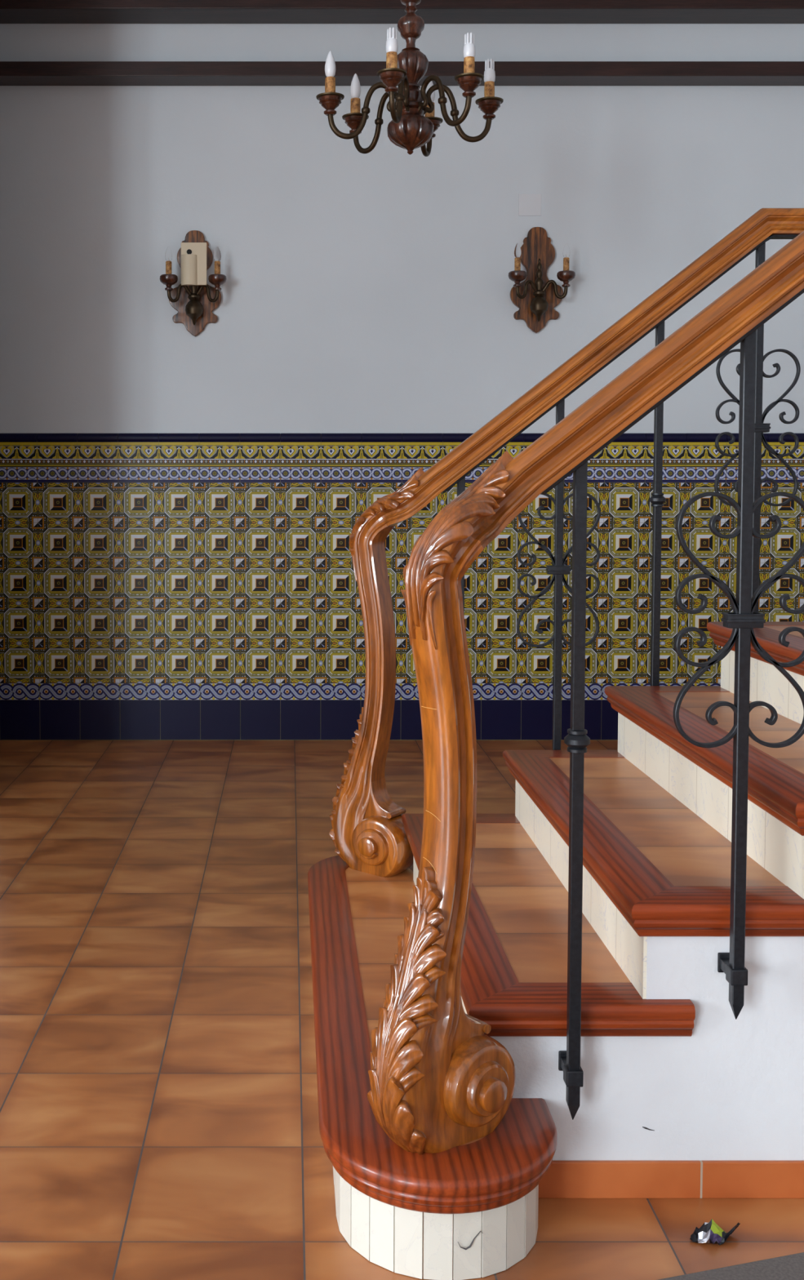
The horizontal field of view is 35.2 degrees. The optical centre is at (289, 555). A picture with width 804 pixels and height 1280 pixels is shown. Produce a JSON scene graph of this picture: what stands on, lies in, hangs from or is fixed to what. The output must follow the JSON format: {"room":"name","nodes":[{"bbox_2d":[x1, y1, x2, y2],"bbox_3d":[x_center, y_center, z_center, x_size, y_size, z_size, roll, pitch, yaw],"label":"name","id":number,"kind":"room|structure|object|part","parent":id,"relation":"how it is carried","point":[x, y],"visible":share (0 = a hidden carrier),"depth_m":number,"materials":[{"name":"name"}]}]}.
{"room":"stair hall","nodes":[
{"label":"stair hall","id":0,"kind":"room"},
{"bbox_2d":[0,23,803,434],"bbox_3d":[-0.300,-1.080,6.303,9.800,4.000,0.200,0,3,0],"label":"wall","id":1,"kind":"structure","parent":0,"point":[370,292],"depth_m":6.17,"materials":[{"name":"white paint"}]},
{"bbox_2d":[160,230,226,337],"bbox_3d":[-0.465,-1.329,6.101,0.322,0.514,0.179,0,3,0],"label":"wall sconce","id":2,"kind":"object","parent":1,"relation":"attached to","point":[195,305],"visible":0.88,"depth_m":6.16,"materials":[{"name":"brown wood"}]},
{"bbox_3d":[-0.582,-1.448,6.050,0.034,0.072,0.034,0,3,0],"label":"bulb","id":3,"kind":"part","parent":2,"relation":"part of","materials":[{"name":"clear glass"}]},
{"bbox_2d":[181,242,207,285],"bbox_3d":[-0.459,-1.398,6.084,0.123,0.203,0.166,0,3,0],"label":"plastic box","id":4,"kind":"object","parent":2,"relation":"attached to","point":[193,255],"visible":1,"depth_m":6.02,"materials":[{"name":"beige plastic"}]},
{"bbox_3d":[-0.347,-1.448,6.050,0.034,0.072,0.034,0,3,0],"label":"bulb","id":5,"kind":"part","parent":2,"relation":"part of","materials":[{"name":"clear glass"}]},
{"bbox_2d":[0,700,617,740],"bbox_3d":[0.554,0.822,6.295,8.008,0.201,0.009,0,3,0],"label":"baseboard","id":6,"kind":"structure","parent":1,"relation":"attached to","point":[20,720],"depth_m":6.29,"materials":[{"name":"blue tile"}]},
{"bbox_2d":[0,683,720,700],"bbox_3d":[0.587,0.679,6.286,8.091,0.086,0.012,0,3,0],"label":"trim","id":7,"kind":"structure","parent":1,"relation":"attached to","point":[8,691],"depth_m":6.28,"materials":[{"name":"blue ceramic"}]},
{"bbox_2d":[0,0,803,23],"bbox_3d":[-0.300,-2.694,6.024,9.800,0.228,0.195,0,3,0],"label":"beam","id":8,"kind":"structure","parent":1,"relation":"attached to","point":[11,11],"depth_m":5.95,"materials":[{"name":"brown wood"}]},
{"bbox_2d":[0,61,803,85],"bbox_3d":[-0.300,-2.319,6.066,9.800,0.069,0.150,0,3,0],"label":"beam","id":9,"kind":"structure","parent":1,"relation":"attached to","point":[11,73],"depth_m":5.99,"materials":[{"name":"brown wood"}]},
{"bbox_2d":[0,482,803,683],"bbox_3d":[0.554,0.137,6.260,8.086,1.078,0.010,0,3,0],"label":"wall tiles","id":10,"kind":"structure","parent":1,"relation":"attached to","point":[100,582],"depth_m":6.26,"materials":[{"name":"tile"}]},
{"bbox_2d":[0,441,803,466],"bbox_3d":[0.567,-0.499,6.226,8.036,0.124,0.013,0,3,0],"label":"trim","id":11,"kind":"structure","parent":1,"relation":"attached to","point":[12,454],"depth_m":6.22,"materials":[{"name":"tile"}]},
{"bbox_2d":[0,466,803,482],"bbox_3d":[0.578,-0.399,6.232,8.068,0.078,0.012,0,3,0],"label":"trim","id":12,"kind":"structure","parent":1,"relation":"attached to","point":[7,474],"depth_m":6.23,"materials":[{"name":"tile"}]},
{"bbox_2d":[0,433,803,441],"bbox_3d":[0.554,-0.583,6.218,8.008,0.042,0.020,0,3,0],"label":"trim","id":13,"kind":"structure","parent":1,"relation":"attached to","point":[3,437],"depth_m":6.21,"materials":[{"name":"tile"}]},
{"bbox_2d":[508,226,575,333],"bbox_3d":[1.211,-1.346,6.100,0.322,0.514,0.179,0,3,0],"label":"wall sconce","id":14,"kind":"object","parent":1,"relation":"attached to","point":[535,298],"visible":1,"depth_m":6.16,"materials":[{"name":"brown wood"}]},
{"bbox_3d":[1.094,-1.465,6.049,0.034,0.072,0.034,0,3,0],"label":"bulb","id":15,"kind":"part","parent":14,"relation":"part of","materials":[{"name":"clear glass"}]},
{"bbox_3d":[1.328,-1.465,6.049,0.034,0.072,0.034,0,3,0],"label":"bulb","id":16,"kind":"part","parent":14,"relation":"part of","materials":[{"name":"clear glass"}]},
{"bbox_2d":[0,740,803,1279],"bbox_3d":[-0.300,1.332,0.193,10.200,0.200,12.650,0,3,0],"label":"floor","id":17,"kind":"structure","parent":0,"point":[159,1119],"depth_m":2.88,"materials":[{"name":"tile"}]},
{"bbox_2d":[307,622,803,1279],"bbox_3d":[1.627,0.567,2.817,3.154,1.062,1.790,0,3,0],"label":"staircase","id":18,"kind":"structure","parent":17,"relation":"on","point":[681,1097],"depth_m":2.21,"materials":[{"name":"tile"}]},
{"bbox_2d":[328,467,424,877],"bbox_3d":[0.244,0.336,3.534,0.283,1.162,0.188,2,4,39],"label":"newel post","id":19,"kind":"object","parent":18,"relation":"on","point":[367,833],"visible":0.95,"depth_m":3.51,"materials":[{"name":"brown wood"}]},
{"bbox_3d":[0.261,0.687,3.537,0.103,0.110,0.068,2,4,38],"label":"neck moulding","id":20,"kind":"part","parent":19,"relation":"part of","materials":[{"name":"brown wood"}]},
{"bbox_2d":[374,208,803,526],"bbox_3d":[1.417,-0.511,3.473,2.366,0.864,0.134,0,3,0],"label":"handrail","id":21,"kind":"object","parent":19,"relation":"attached to","point":[765,224],"visible":0.94,"depth_m":3.41,"materials":[{"name":"brown wood"}]},
{"bbox_2d":[367,450,515,1154],"bbox_3d":[0.248,0.410,2.065,0.272,1.164,0.188,-2,4,-38],"label":"newel post","id":22,"kind":"object","parent":18,"relation":"on","point":[439,1083],"visible":0.98,"depth_m":2.03,"materials":[{"name":"brown wood"}]},
{"bbox_3d":[0.251,0.459,2.069,0.249,1.053,0.176,-2,4,-38],"label":"post","id":23,"kind":"part","parent":22,"relation":"part of","materials":[{"name":"brown wood"}]},
{"bbox_3d":[0.271,0.760,2.100,0.103,0.110,0.068,-2,4,-38],"label":"neck moulding","id":24,"kind":"part","parent":22,"relation":"part of","materials":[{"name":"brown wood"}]},
{"bbox_2d":[465,231,803,548],"bbox_3d":[1.421,-0.438,2.047,2.358,0.865,0.141,0,3,0],"label":"handrail","id":25,"kind":"object","parent":22,"relation":"attached to","point":[777,282],"visible":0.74,"depth_m":2.06,"materials":[{"name":"brown wood"}]},
{"bbox_2d":[457,476,467,644],"bbox_3d":[0.470,0.340,3.470,0.043,1.112,0.076,0,3,0],"label":"baluster","id":26,"kind":"object","parent":18,"relation":"attached to","point":[461,484],"visible":0.02,"depth_m":3.45,"materials":[{"name":"metal"}]},
{"bbox_2d":[516,399,600,750],"bbox_3d":[0.740,0.147,3.457,0.226,1.149,0.071,0,3,0],"label":"baluster","id":27,"kind":"object","parent":18,"relation":"attached to","point":[557,569],"visible":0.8,"depth_m":3.47,"materials":[{"name":"metal"}]},
{"bbox_2d":[558,461,590,1119],"bbox_3d":[0.483,0.402,2.142,0.043,1.122,0.082,0,3,0],"label":"baluster","id":28,"kind":"object","parent":18,"relation":"attached to","point":[577,740],"visible":0.99,"depth_m":2.11,"materials":[{"name":"metal"}]},
{"bbox_2d":[648,321,665,685],"bbox_3d":[1.010,-0.046,3.450,0.043,1.186,0.076,0,3,0],"label":"baluster","id":29,"kind":"object","parent":18,"relation":"attached to","point":[657,499],"visible":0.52,"depth_m":3.46,"materials":[{"name":"metal"}]},
{"bbox_3d":[1.800,1.097,2.214,2.800,0.066,0.008,0,3,0],"label":"skirting","id":30,"kind":"part","parent":18,"relation":"part of","materials":[{"name":"tile"}]},
{"bbox_2d":[672,329,803,1019],"bbox_3d":[0.758,0.206,2.135,0.226,1.164,0.076,0,3,0],"label":"baluster","id":31,"kind":"object","parent":18,"relation":"attached to","point":[743,620],"visible":1,"depth_m":2.10,"materials":[{"name":"metal"}]},
{"bbox_2d":[714,242,799,612],"bbox_3d":[1.280,-0.240,3.438,0.226,1.225,0.071,0,3,0],"label":"baluster","id":32,"kind":"object","parent":18,"relation":"attached to","point":[760,428],"visible":0.75,"depth_m":3.44,"materials":[{"name":"metal"}]},
{"bbox_2d":[689,1218,739,1244],"bbox_3d":[0.709,1.118,2.094,0.093,0.033,0.046,0,3,0],"label":"bird","id":33,"kind":"object","parent":17,"relation":"on","point":[710,1232],"visible":1,"depth_m":2.08,"materials":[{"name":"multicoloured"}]},
{"bbox_2d":[657,1252,803,1279],"bbox_3d":[0.922,1.146,1.781,0.967,0.010,0.550,-1,3,-15],"label":"floor mat","id":34,"kind":"object","parent":17,"relation":"on","point":[790,1267],"visible":1,"depth_m":1.99,"materials":[{"name":"grey fabric"}]},
{"bbox_3d":[-0.300,-2.863,-0.020,10.200,0.200,12.650,0,3,0],"label":"ceiling","id":35,"kind":"structure","parent":0,"visible":0},
{"bbox_2d":[315,0,503,156],"bbox_3d":[0.398,-2.143,4.098,0.535,1.654,0.620,-2,4,-38],"label":"chandelier","id":36,"kind":"object","parent":35,"relation":"hanging from","point":[409,130],"visible":1,"depth_m":4.09,"materials":[{"name":"red wood"}]},
{"bbox_3d":[0.132,-1.600,4.106,0.036,0.087,0.036,0,3,0],"label":"bulb","id":37,"kind":"part","parent":36,"relation":"part of","materials":[{"name":"white glass"}]},
{"bbox_3d":[0.226,-1.611,4.327,0.036,0.087,0.036,0,3,0],"label":"bulb","id":38,"kind":"part","parent":36,"relation":"part of","materials":[{"name":"white glass"}]},
{"bbox_3d":[0.314,-1.582,3.874,0.038,0.074,0.038,0,3,0],"label":"bulb","id":39,"kind":"part","parent":36,"relation":"part of","materials":[{"name":"white glass"}]},
{"bbox_3d":[0.486,-1.613,4.372,0.036,0.087,0.036,0,3,0],"label":"bulb","id":40,"kind":"part","parent":36,"relation":"part of","materials":[{"name":"white glass"}]},
{"bbox_3d":[0.558,-1.584,3.917,0.038,0.074,0.038,0,3,0],"label":"bulb","id":41,"kind":"part","parent":36,"relation":"part of","materials":[{"name":"white glass"}]},
{"bbox_3d":[0.658,-1.596,4.152,0.038,0.074,0.038,0,3,0],"label":"bulb","id":42,"kind":"part","parent":36,"relation":"part of","materials":[{"name":"white glass"}]}
]}

